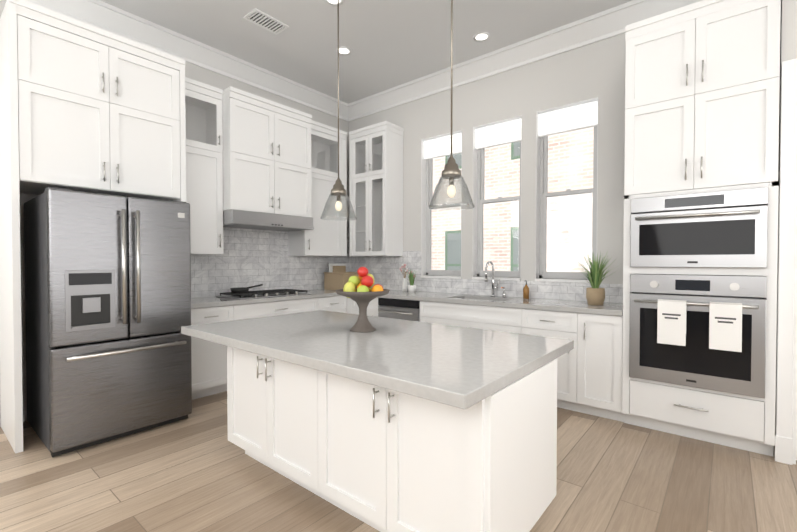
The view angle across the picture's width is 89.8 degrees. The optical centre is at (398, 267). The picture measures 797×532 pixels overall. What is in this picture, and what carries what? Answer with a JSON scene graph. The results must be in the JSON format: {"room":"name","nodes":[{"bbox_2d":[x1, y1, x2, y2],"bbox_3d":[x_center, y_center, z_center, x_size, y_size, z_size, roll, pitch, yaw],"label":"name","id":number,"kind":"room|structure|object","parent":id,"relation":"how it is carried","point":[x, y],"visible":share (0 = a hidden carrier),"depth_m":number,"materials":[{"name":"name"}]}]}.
{"room":"kitchen","nodes":[
{"label":"kitchen","id":0,"kind":"room"},
{"bbox_2d":[0,0,348,426],"bbox_3d":[-3.309,-0.546,3.108,0.200,3.610,8.200,1,1,39],"label":"wall","id":1,"kind":"structure","parent":0,"point":[206,76],"depth_m":4.40,"materials":[{"name":"white paint"}]},
{"bbox_2d":[25,0,351,121],"bbox_3d":[-3.239,-2.253,2.894,0.145,0.189,8.000,1,1,39],"label":"crown molding","id":2,"kind":"structure","parent":1,"relation":"attached to","point":[97,13],"depth_m":4.17,"materials":[{"name":"white wood"}]},
{"bbox_2d":[186,137,222,254],"bbox_3d":[-2.132,-0.701,4.097,0.352,1.118,0.513,1,1,39],"label":"upper cabinet","id":3,"kind":"object","parent":1,"relation":"attached to","point":[203,158],"depth_m":4.05,"materials":[{"name":"white wood"}]},
{"bbox_2d":[205,86,312,217],"bbox_3d":[-1.584,-1.235,4.644,0.492,1.250,1.076,1,1,39],"label":"upper cabinet","id":4,"kind":"object","parent":1,"relation":"attached to","point":[246,151],"depth_m":4.37,"materials":[{"name":"white wood"}]},
{"bbox_2d":[223,209,313,231],"bbox_3d":[-1.563,-0.535,4.638,0.546,0.146,1.034,1,1,39],"label":"range hood","id":5,"kind":"object","parent":4,"relation":"attached to","point":[234,218],"visible":0.73,"depth_m":4.42,"materials":[{"name":"silver metal"}]},
{"bbox_2d":[191,222,348,297],"bbox_3d":[-1.589,-0.182,5.037,0.010,0.979,2.645,1,1,39],"label":"backsplash","id":6,"kind":"structure","parent":1,"relation":"attached to","point":[249,257],"depth_m":4.86,"materials":[{"name":"tile"}]},
{"bbox_2d":[288,165,346,255],"bbox_3d":[-1.080,-0.721,5.374,0.352,1.118,0.715,1,1,39],"label":"upper cabinet","id":7,"kind":"object","parent":1,"relation":"attached to","point":[328,237],"depth_m":5.23,"materials":[{"name":"white wood"}]},
{"bbox_2d":[100,0,632,103],"bbox_3d":[-0.516,-2.363,0.651,7.600,0.100,8.400,1,1,39],"label":"ceiling","id":8,"kind":"structure","parent":0,"point":[391,43],"depth_m":3.98,"materials":[{"name":"white paint"}]},
{"bbox_2d":[243,8,288,34],"bbox_3d":[-1.265,-2.356,3.832,0.210,0.012,0.360,1,1,39],"label":"ceiling vent","id":9,"kind":"object","parent":8,"relation":"in","point":[265,21],"visible":1,"depth_m":3.82,"materials":[{"name":"white metal"}]},
{"bbox_2d":[325,0,343,5],"bbox_3d":[-0.565,-2.353,3.502,0.168,0.008,0.168,1,1,30],"label":"recessed light","id":10,"kind":"object","parent":8,"relation":"in","point":[334,2],"depth_m":3.54,"materials":[{"name":"white"}]},
{"bbox_2d":[320,0,356,220],"bbox_3d":[-0.409,-1.340,2.716,0.246,2.009,0.246,1,1,39],"label":"pendant light","id":11,"kind":"object","parent":8,"relation":"hanging from","point":[338,190],"visible":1,"depth_m":2.71,"materials":[{"name":"clear glass"}]},
{"bbox_2d":[336,46,350,54],"bbox_3d":[-0.598,-2.367,4.358,0.168,0.008,0.168,1,1,30],"label":"recessed light","id":12,"kind":"object","parent":8,"relation":"in","point":[342,49],"depth_m":4.35,"materials":[{"name":"white"}]},
{"bbox_2d":[429,0,473,209],"bbox_3d":[0.286,-1.331,2.144,0.246,2.009,0.246,1,1,39],"label":"pendant light","id":13,"kind":"object","parent":8,"relation":"hanging from","point":[451,171],"visible":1,"depth_m":2.14,"materials":[{"name":"clear glass"}]},
{"bbox_2d":[473,32,489,41],"bbox_3d":[0.849,-2.363,4.087,0.168,0.008,0.168,0,1,-6],"label":"recessed light","id":14,"kind":"object","parent":8,"relation":"in","point":[477,37],"depth_m":4.08,"materials":[{"name":"white"}]},
{"bbox_2d":[0,391,796,531],"bbox_3d":[-0.516,1.347,0.709,7.600,0.100,8.400,1,1,39],"label":"floor","id":15,"kind":"structure","parent":0,"point":[196,470],"depth_m":2.33,"materials":[{"name":"brown wood"}]},
{"bbox_2d":[0,0,185,453],"bbox_3d":[-2.510,-0.292,3.347,0.729,3.095,1.129,1,1,39],"label":"tall cabinet","id":16,"kind":"object","parent":15,"relation":"on","point":[85,107],"visible":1,"depth_m":2.98,"materials":[{"name":"white wood"}]},
{"bbox_2d":[24,187,191,456],"bbox_3d":[-2.317,0.357,3.216,1.013,1.800,0.885,1,1,39],"label":"refrigerator","id":17,"kind":"object","parent":15,"relation":"on","point":[108,306],"visible":0.96,"depth_m":2.87,"materials":[{"name":"grey metal"}]},
{"bbox_2d":[191,304,242,399],"bbox_3d":[-2.020,0.807,4.044,0.622,0.876,0.536,1,1,39],"label":"base cabinet","id":18,"kind":"object","parent":15,"relation":"on","point":[209,366],"depth_m":3.84,"materials":[{"name":"white wood"}]},
{"bbox_2d":[191,290,341,308],"bbox_3d":[-1.547,0.337,4.588,0.632,0.043,1.988,1,1,39],"label":"countertop","id":19,"kind":"structure","parent":18,"relation":"on","point":[204,302],"depth_m":4.21,"materials":[{"name":"stone"}]},
{"bbox_2d":[216,284,311,299],"bbox_3d":[-1.522,0.250,4.591,0.510,0.129,0.920,1,1,39],"label":"gas cooktop","id":20,"kind":"object","parent":19,"relation":"in","point":[239,293],"visible":1,"depth_m":4.43,"materials":[{"name":"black metal"}]},
{"bbox_2d":[243,297,322,318],"bbox_3d":[-1.550,0.798,4.615,0.622,0.876,1.197,1,1,39],"label":"base cabinet","id":21,"kind":"object","parent":15,"relation":"on","point":[252,310],"depth_m":4.43,"materials":[{"name":"white wood"}]},
{"bbox_2d":[323,296,346,312],"bbox_3d":[-1.081,0.789,5.185,0.622,0.876,0.533,1,1,39],"label":"base cabinet","id":22,"kind":"object","parent":15,"relation":"on","point":[332,303],"depth_m":5.04,"materials":[{"name":"white wood"}]},
{"bbox_2d":[346,297,377,316],"bbox_3d":[-0.267,0.788,5.269,0.564,0.876,0.624,1,1,39],"label":"base cabinet","id":23,"kind":"object","parent":15,"relation":"on","point":[352,307],"depth_m":4.96,"materials":[{"name":"white wood"}]},
{"bbox_2d":[227,346,560,531],"bbox_3d":[-0.182,0.866,2.376,1.941,0.808,0.826,1,1,39],"label":"kitchen island","id":24,"kind":"object","parent":15,"relation":"on","point":[392,425],"depth_m":1.82,"materials":[{"name":"white wood"}]},
{"bbox_2d":[181,310,572,409],"bbox_3d":[-0.249,0.433,2.529,2.239,0.051,1.230,1,1,39],"label":"island countertop","id":25,"kind":"structure","parent":24,"relation":"on","point":[455,366],"depth_m":2.04,"materials":[{"name":"grey stone"}]},
{"bbox_2d":[335,267,389,331],"bbox_3d":[-0.233,0.198,2.608,0.356,0.415,0.356,1,1,39],"label":"fruit bowl","id":26,"kind":"object","parent":25,"relation":"on","point":[360,292],"visible":1,"depth_m":2.55,"materials":[{"name":"grey"}]},
{"bbox_2d":[378,297,417,320],"bbox_3d":[0.160,0.793,4.916,0.672,0.876,0.624,1,1,39],"label":"dishwasher","id":27,"kind":"object","parent":15,"relation":"on","point":[402,309],"depth_m":4.64,"materials":[{"name":"grey metal"}]},
{"bbox_2d":[418,301,469,324],"bbox_3d":[0.524,0.798,4.617,0.271,0.876,0.624,1,1,39],"label":"base cabinet","id":28,"kind":"object","parent":15,"relation":"on","point":[428,311],"depth_m":4.27,"materials":[{"name":"white wood"}]},
{"bbox_2d":[446,317,497,330],"bbox_3d":[0.908,0.931,4.305,0.720,0.620,0.622,1,1,39],"label":"base cabinet","id":29,"kind":"object","parent":15,"relation":"on","point":[471,322],"depth_m":4.01,"materials":[{"name":"white wood"}]},
{"bbox_2d":[498,307,529,334],"bbox_3d":[1.287,0.808,3.990,0.264,0.876,0.622,1,1,39],"label":"base cabinet","id":30,"kind":"object","parent":15,"relation":"on","point":[513,320],"depth_m":3.75,"materials":[{"name":"white wood"}]},
{"bbox_2d":[530,309,585,412],"bbox_3d":[1.528,0.811,3.792,0.612,0.876,0.622,1,1,39],"label":"base cabinet","id":31,"kind":"object","parent":15,"relation":"on","point":[571,366],"depth_m":3.46,"materials":[{"name":"white wood"}]},
{"bbox_2d":[317,289,622,315],"bbox_3d":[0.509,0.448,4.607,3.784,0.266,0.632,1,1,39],"label":"countertop","id":32,"kind":"structure","parent":31,"relation":"on","point":[614,309],"depth_m":3.90,"materials":[{"name":"stone"}]},
{"bbox_2d":[324,264,358,289],"bbox_3d":[-0.749,0.119,5.584,0.402,0.360,0.442,1,1,39],"label":"cutting board","id":33,"kind":"object","parent":32,"relation":"on","point":[337,276],"visible":0.69,"depth_m":5.45,"materials":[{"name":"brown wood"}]},
{"bbox_2d":[400,264,407,291],"bbox_3d":[0.066,0.127,5.158,0.104,0.358,0.124,1,1,39],"label":"vase","id":34,"kind":"object","parent":32,"relation":"on","point":[404,286],"visible":1,"depth_m":5.14,"materials":[{"name":"white ceramic"}]},
{"bbox_2d":[407,269,415,292],"bbox_3d":[0.167,0.155,5.051,0.148,0.304,0.151,1,1,39],"label":"plant","id":35,"kind":"object","parent":32,"relation":"on","point":[411,286],"visible":1,"depth_m":5.02,"materials":[{"name":"green plant"}]},
{"bbox_2d":[485,261,499,295],"bbox_3d":[1.030,0.120,4.399,0.109,0.396,0.214,1,1,39],"label":"faucet","id":36,"kind":"object","parent":32,"relation":"on","point":[486,278],"visible":1,"depth_m":4.45,"materials":[{"name":"silver metal"}]},
{"bbox_2d":[523,280,528,298],"bbox_3d":[1.344,0.226,4.210,0.064,0.190,0.067,1,1,39],"label":"soap bottle","id":37,"kind":"object","parent":32,"relation":"on","point":[526,292],"visible":1,"depth_m":4.19,"materials":[{"name":"brown glass"}]},
{"bbox_2d":[570,251,614,304],"bbox_3d":[1.774,0.087,3.602,0.426,0.486,0.429,1,1,39],"label":"grass plant","id":38,"kind":"object","parent":32,"relation":"on","point":[595,294],"visible":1,"depth_m":3.56,"materials":[{"name":"green plant"}]},
{"bbox_2d":[586,313,623,421],"bbox_3d":[1.823,0.815,3.549,0.407,0.876,0.622,1,1,39],"label":"base cabinet","id":39,"kind":"object","parent":15,"relation":"on","point":[589,373],"depth_m":3.28,"materials":[{"name":"white wood"}]},
{"bbox_2d":[622,0,780,455],"bbox_3d":[2.306,-0.314,3.100,0.885,3.145,0.675,1,1,39],"label":"tall cabinet","id":40,"kind":"object","parent":15,"relation":"on","point":[702,93],"visible":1,"depth_m":2.83,"materials":[{"name":"white wood"}]},
{"bbox_2d":[629,274,766,397],"bbox_3d":[2.272,0.448,3.071,0.781,0.800,0.687,1,1,39],"label":"wall oven","id":41,"kind":"object","parent":40,"relation":"in","point":[696,361],"visible":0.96,"depth_m":2.82,"materials":[{"name":"grey metal"}]},
{"bbox_2d":[657,299,686,345],"bbox_3d":[1.973,0.390,2.887,0.170,0.320,0.049,1,1,39],"label":"hanging towel","id":42,"kind":"object","parent":41,"relation":"hanging from","point":[671,322],"visible":0.96,"depth_m":2.87,"materials":[{"name":"white fabric"}]},
{"bbox_2d":[709,302,741,351],"bbox_3d":[2.204,0.393,2.696,0.170,0.320,0.049,1,1,39],"label":"hanging towel","id":43,"kind":"object","parent":41,"relation":"hanging from","point":[725,326],"visible":0.94,"depth_m":2.68,"materials":[{"name":"white fabric"}]},
{"bbox_2d":[630,187,767,267],"bbox_3d":[2.265,-0.270,3.050,0.781,0.528,0.651,1,1,39],"label":"speed oven","id":44,"kind":"object","parent":40,"relation":"in","point":[722,229],"visible":0.98,"depth_m":2.81,"materials":[{"name":"grey metal"}]},
{"bbox_2d":[349,33,625,302],"bbox_3d":[1.121,-0.570,4.642,4.690,3.610,0.200,1,1,39],"label":"wall","id":45,"kind":"structure","parent":0,"point":[527,92],"depth_m":4.28,"materials":[{"name":"white paint"}]},
{"bbox_2d":[349,121,403,255],"bbox_3d":[-0.313,-1.018,5.431,0.684,1.710,0.390,1,1,39],"label":"upper cabinet","id":46,"kind":"object","parent":45,"relation":"attached to","point":[376,176],"visible":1,"depth_m":5.31,"materials":[{"name":"white wood"}]},
{"bbox_2d":[421,130,461,278],"bbox_3d":[0.573,-0.767,5.051,0.600,1.790,0.180,1,1,39],"label":"window","id":47,"kind":"structure","parent":45,"relation":"in","point":[438,146],"depth_m":5.18,"materials":[{"name":"white"}]},
{"bbox_2d":[349,251,622,302],"bbox_3d":[0.711,0.046,4.853,3.779,0.529,0.010,1,1,39],"label":"backsplash","id":48,"kind":"structure","parent":45,"relation":"attached to","point":[385,272],"depth_m":4.83,"materials":[{"name":"tile"}]},
{"bbox_2d":[472,115,521,280],"bbox_3d":[1.148,-0.759,4.578,0.590,1.790,0.180,1,1,39],"label":"window","id":49,"kind":"structure","parent":45,"relation":"in","point":[506,131],"depth_m":4.67,"materials":[{"name":"white"}]},
{"bbox_2d":[345,0,701,119],"bbox_3d":[1.069,-2.277,4.434,4.540,0.189,0.145,1,1,39],"label":"crown molding","id":50,"kind":"structure","parent":45,"relation":"attached to","point":[605,24],"depth_m":4.22,"materials":[{"name":"white wood"}]},
{"bbox_2d":[535,97,597,282],"bbox_3d":[1.731,-0.752,4.098,0.600,1.790,0.180,1,1,39],"label":"window","id":51,"kind":"structure","parent":45,"relation":"in","point":[583,114],"depth_m":4.15,"materials":[{"name":"white"}]},
{"bbox_2d":[773,0,796,456],"bbox_3d":[3.710,-0.531,2.123,2.510,3.610,0.800,1,1,39],"label":"wall","id":52,"kind":"structure","parent":0,"point":[788,46],"depth_m":2.58,"materials":[{"name":"white paint"}]},
{"bbox_2d":[774,58,796,464],"bbox_3d":[2.924,-0.029,2.318,1.064,2.600,0.150,1,1,39],"label":"door frame","id":53,"kind":"structure","parent":52,"relation":"attached to","point":[786,423],"depth_m":2.58,"materials":[{"name":"white"}]},
{"bbox_2d":[796,424,796,459],"bbox_3d":[2.909,0.027,2.300,0.858,2.465,0.128,1,1,39],"label":"door","id":54,"kind":"structure","parent":53,"relation":"attached to","point":[796,441],"depth_m":2.61,"materials":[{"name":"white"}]},
{"label":"outside","id":55,"kind":"structure","parent":0,"visible":0},
{"bbox_2d":[431,127,593,271],"bbox_3d":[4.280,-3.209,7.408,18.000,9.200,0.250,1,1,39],"label":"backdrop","id":56,"kind":"structure","parent":55,"point":[560,177],"depth_m":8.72,"materials":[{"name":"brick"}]}
]}

